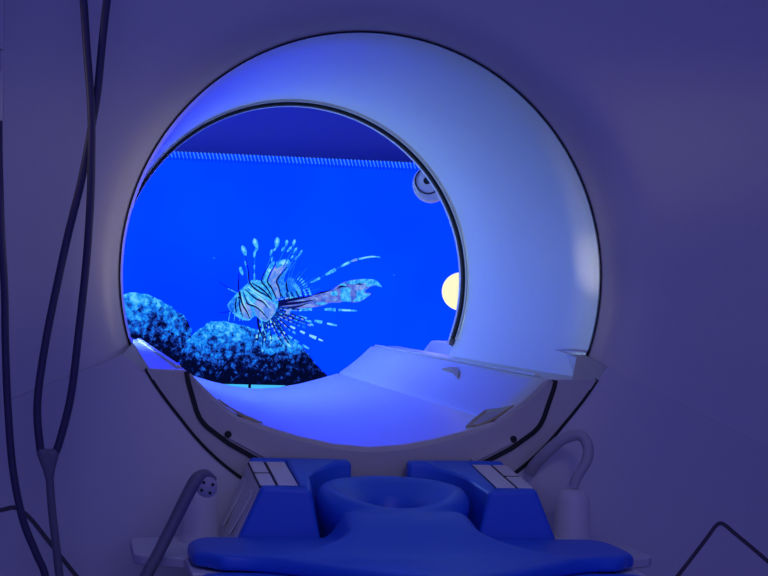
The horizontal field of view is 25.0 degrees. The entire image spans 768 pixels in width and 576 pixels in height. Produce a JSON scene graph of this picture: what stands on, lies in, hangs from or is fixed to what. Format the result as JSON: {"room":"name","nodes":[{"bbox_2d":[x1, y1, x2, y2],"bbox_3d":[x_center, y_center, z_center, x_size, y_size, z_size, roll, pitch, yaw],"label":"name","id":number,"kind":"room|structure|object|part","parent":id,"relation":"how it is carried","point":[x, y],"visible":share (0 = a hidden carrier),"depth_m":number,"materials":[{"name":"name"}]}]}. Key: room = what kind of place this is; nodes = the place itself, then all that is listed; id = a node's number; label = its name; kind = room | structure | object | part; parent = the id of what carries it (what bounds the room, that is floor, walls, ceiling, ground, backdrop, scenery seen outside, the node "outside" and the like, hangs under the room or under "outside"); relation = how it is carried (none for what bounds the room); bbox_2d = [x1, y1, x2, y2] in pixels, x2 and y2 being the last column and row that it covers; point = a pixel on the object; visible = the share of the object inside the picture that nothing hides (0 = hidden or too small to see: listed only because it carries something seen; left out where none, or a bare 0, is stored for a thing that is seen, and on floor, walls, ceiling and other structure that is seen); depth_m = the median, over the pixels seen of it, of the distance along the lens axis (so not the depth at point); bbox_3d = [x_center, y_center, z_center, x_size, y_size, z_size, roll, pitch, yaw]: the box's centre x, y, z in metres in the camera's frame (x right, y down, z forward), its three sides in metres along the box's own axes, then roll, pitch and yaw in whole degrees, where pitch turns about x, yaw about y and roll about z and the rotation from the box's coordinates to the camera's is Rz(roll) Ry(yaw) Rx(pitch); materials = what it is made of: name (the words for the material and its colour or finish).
{"room":"radiology room","nodes":[
{"label":"radiology room","id":0,"kind":"room"},
{"bbox_2d":[175,107,412,162],"bbox_3d":[-0.430,-0.365,5.347,5.000,2.800,0.100,2,0,-10],"label":"ceiling","id":1,"kind":"structure","parent":0,"point":[297,132],"depth_m":5.33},
{"bbox_2d":[123,151,458,388],"bbox_3d":[-0.267,-0.038,5.232,1.256,0.702,0.184,2,0,-10],"label":"display screen","id":2,"kind":"object","parent":1,"relation":"attached to","point":[246,271],"visible":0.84,"depth_m":5.14,"materials":[{"name":"glass"},{"name":"black plastic"}]},
{"bbox_2d":[124,292,191,362],"bbox_3d":[-0.691,0.128,5.064,0.257,0.229,0.001,2,0,-10],"label":"rock","id":3,"kind":"object","parent":2,"relation":"attached to","point":[153,321],"depth_m":5.07,"materials":[{"name":"blue stone"}]},
{"bbox_2d":[179,321,327,384],"bbox_3d":[-0.378,0.198,5.122,0.453,0.197,0.001,2,0,-10],"label":"rock","id":4,"kind":"object","parent":2,"relation":"attached to","point":[223,352],"depth_m":5.11,"materials":[{"name":"blue stone"}]},
{"bbox_2d":[218,237,381,351],"bbox_3d":[-0.249,0.022,5.144,0.492,0.342,0.004,2,0,-11],"label":"fish","id":5,"kind":"object","parent":2,"relation":"attached to","point":[276,294],"depth_m":5.15},
{"bbox_2d":[412,169,439,202],"bbox_3d":[0.197,-0.301,4.082,0.258,0.210,0.068,2,0,0],"label":"camera","id":6,"kind":"object","parent":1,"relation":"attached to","point":[422,188],"visible":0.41,"depth_m":4.06,"materials":[{"name":"grey plastic"}]},
{"bbox_3d":[0.103,-0.251,4.058,0.058,0.058,0.005,2,0,-10],"label":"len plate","id":7,"kind":"part","parent":6,"relation":"part of","materials":[{"name":"grey plastic"}]},
{"bbox_2d":[442,273,458,309],"bbox_3d":[0.246,0.010,4.120,0.216,0.091,0.123,2,0,4],"label":"round lamp","id":8,"kind":"object","parent":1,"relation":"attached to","point":[450,289],"visible":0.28,"depth_m":4.08,"materials":[{"name":"white glass"}]},
{"bbox_3d":[0.196,1.085,1.711,5.000,0.100,7.480,2,0,-10],"label":"floor","id":9,"kind":"structure","parent":0,"visible":0},
{"bbox_2d":[0,0,767,575],"bbox_3d":[-0.144,-0.023,3.193,2.122,2.070,1.520,2,0,-10],"label":"scanner","id":10,"kind":"object","parent":9,"relation":"on","point":[597,170],"visible":0.84,"depth_m":2.58,"materials":[{"name":"white plastic"}]},
{"bbox_2d":[0,0,48,575],"bbox_3d":[-0.481,0.082,2.297,0.125,1.091,0.023,2,0,-10],"label":"cable","id":11,"kind":"object","parent":10,"relation":"hanging from","point":[13,473],"visible":1,"depth_m":2.29,"materials":[{"name":"black rubber"}]},
{"bbox_2d":[33,0,110,575],"bbox_3d":[-0.415,0.074,2.306,0.098,1.113,0.023,2,0,-10],"label":"hanging cable","id":12,"kind":"object","parent":10,"relation":"hanging from","point":[48,458],"visible":1,"depth_m":2.30,"materials":[{"name":"black rubber"}]},
{"bbox_2d":[123,343,184,370],"bbox_3d":[-0.340,0.099,2.521,0.093,0.037,0.172,2,0,-10],"label":"shelf","id":13,"kind":"object","parent":10,"relation":"attached to","point":[133,360],"depth_m":2.45,"materials":[{"name":"grey plastic"}]},
{"bbox_3d":[-0.424,0.114,3.197,0.008,0.004,1.370,2,0,-10],"label":"rail","id":14,"kind":"part","parent":10,"relation":"part of","materials":[{"name":"white plastic"}]},
{"bbox_3d":[-0.015,0.228,2.499,0.659,0.207,0.012,2,0,-10],"label":"bridge panel","id":15,"kind":"part","parent":10,"relation":"part of","materials":[{"name":"grey plastic"}]},
{"bbox_3d":[0.107,0.132,3.296,0.008,0.004,1.370,2,0,-10],"label":"rail","id":16,"kind":"part","parent":10,"relation":"part of","materials":[{"name":"white plastic"}]},
{"bbox_2d":[535,355,606,381],"bbox_3d":[0.272,0.119,2.634,0.093,0.037,0.172,2,0,-10],"label":"shelf","id":17,"kind":"object","parent":10,"relation":"attached to","point":[567,368],"depth_m":2.60,"materials":[{"name":"grey plastic"}]},
{"bbox_2d":[129,488,651,575],"bbox_3d":[0.193,0.653,1.297,0.696,0.759,2.368,2,0,-10],"label":"table","id":18,"kind":"object","parent":9,"relation":"on","point":[572,505],"visible":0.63,"depth_m":2.33,"materials":[{"name":"white plastic"}]},
{"bbox_2d":[139,469,217,575],"bbox_3d":[-0.295,0.433,2.173,0.177,0.407,0.028,2,0,-29],"label":"hose","id":19,"kind":"object","parent":18,"relation":"attached to","point":[203,482],"visible":1,"depth_m":2.19,"materials":[{"name":"grey plastic"}]},
{"bbox_3d":[-0.250,0.304,2.350,0.059,0.077,0.059,2,0,-10],"label":"socket post","id":20,"kind":"part","parent":18,"relation":"part of","materials":[{"name":"grey plastic"}]},
{"bbox_2d":[219,458,350,537],"bbox_3d":[-0.124,0.293,2.359,0.186,0.107,0.192,2,0,-10],"label":"block","id":21,"kind":"object","parent":18,"relation":"on","point":[273,497],"visible":0.8,"depth_m":2.29,"materials":[{"name":"blue plastic"}]},
{"bbox_3d":[-0.173,0.249,2.392,0.020,0.012,0.066,2,0,-10],"label":"connector plate","id":22,"kind":"part","parent":21,"relation":"part of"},
{"bbox_3d":[-0.159,0.257,2.314,0.020,0.012,0.071,2,0,-10],"label":"connector plate","id":23,"kind":"part","parent":21,"relation":"part of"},
{"bbox_3d":[-0.140,0.254,2.357,0.026,0.020,0.148,2,0,-10],"label":"connector plate","id":24,"kind":"part","parent":21,"relation":"part of","materials":[{"name":"grey plastic"}]},
{"bbox_2d":[187,476,633,575],"bbox_3d":[0.036,0.306,2.205,0.508,0.085,0.432,2,0,26],"label":"cushion","id":25,"kind":"object","parent":18,"relation":"on","point":[372,525],"visible":1,"depth_m":2.16,"materials":[{"name":"blue leather"}]},
{"bbox_3d":[0.232,0.362,1.143,0.562,0.026,1.991,2,0,-10],"label":"mattress","id":26,"kind":"part","parent":18,"relation":"part of","materials":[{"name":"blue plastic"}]},
{"bbox_2d":[406,460,554,538],"bbox_3d":[0.135,0.302,2.407,0.186,0.107,0.192,2,0,-10],"label":"block","id":27,"kind":"object","parent":18,"relation":"on","point":[502,505],"visible":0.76,"depth_m":2.33,"materials":[{"name":"blue plastic"}]},
{"bbox_3d":[0.152,0.264,2.411,0.026,0.020,0.148,2,0,-10],"label":"connector plate","id":28,"kind":"part","parent":27,"relation":"part of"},
{"bbox_3d":[0.172,0.260,2.456,0.020,0.012,0.066,2,0,-10],"label":"connector plate","id":29,"kind":"part","parent":27,"relation":"part of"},
{"bbox_3d":[0.186,0.269,2.378,0.020,0.012,0.071,2,0,-10],"label":"connector plate","id":30,"kind":"part","parent":27,"relation":"part of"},
{"bbox_2d":[525,429,593,488],"bbox_3d":[0.252,0.242,2.484,0.038,0.082,0.111,2,0,-42],"label":"hose","id":31,"kind":"object","parent":18,"relation":"attached to","point":[560,440],"visible":1,"depth_m":2.47,"materials":[{"name":"grey plastic"}]},
{"bbox_3d":[0.266,0.321,2.446,0.059,0.077,0.059,2,0,-10],"label":"socket post","id":32,"kind":"part","parent":18,"relation":"part of","materials":[{"name":"grey plastic"}]}
]}

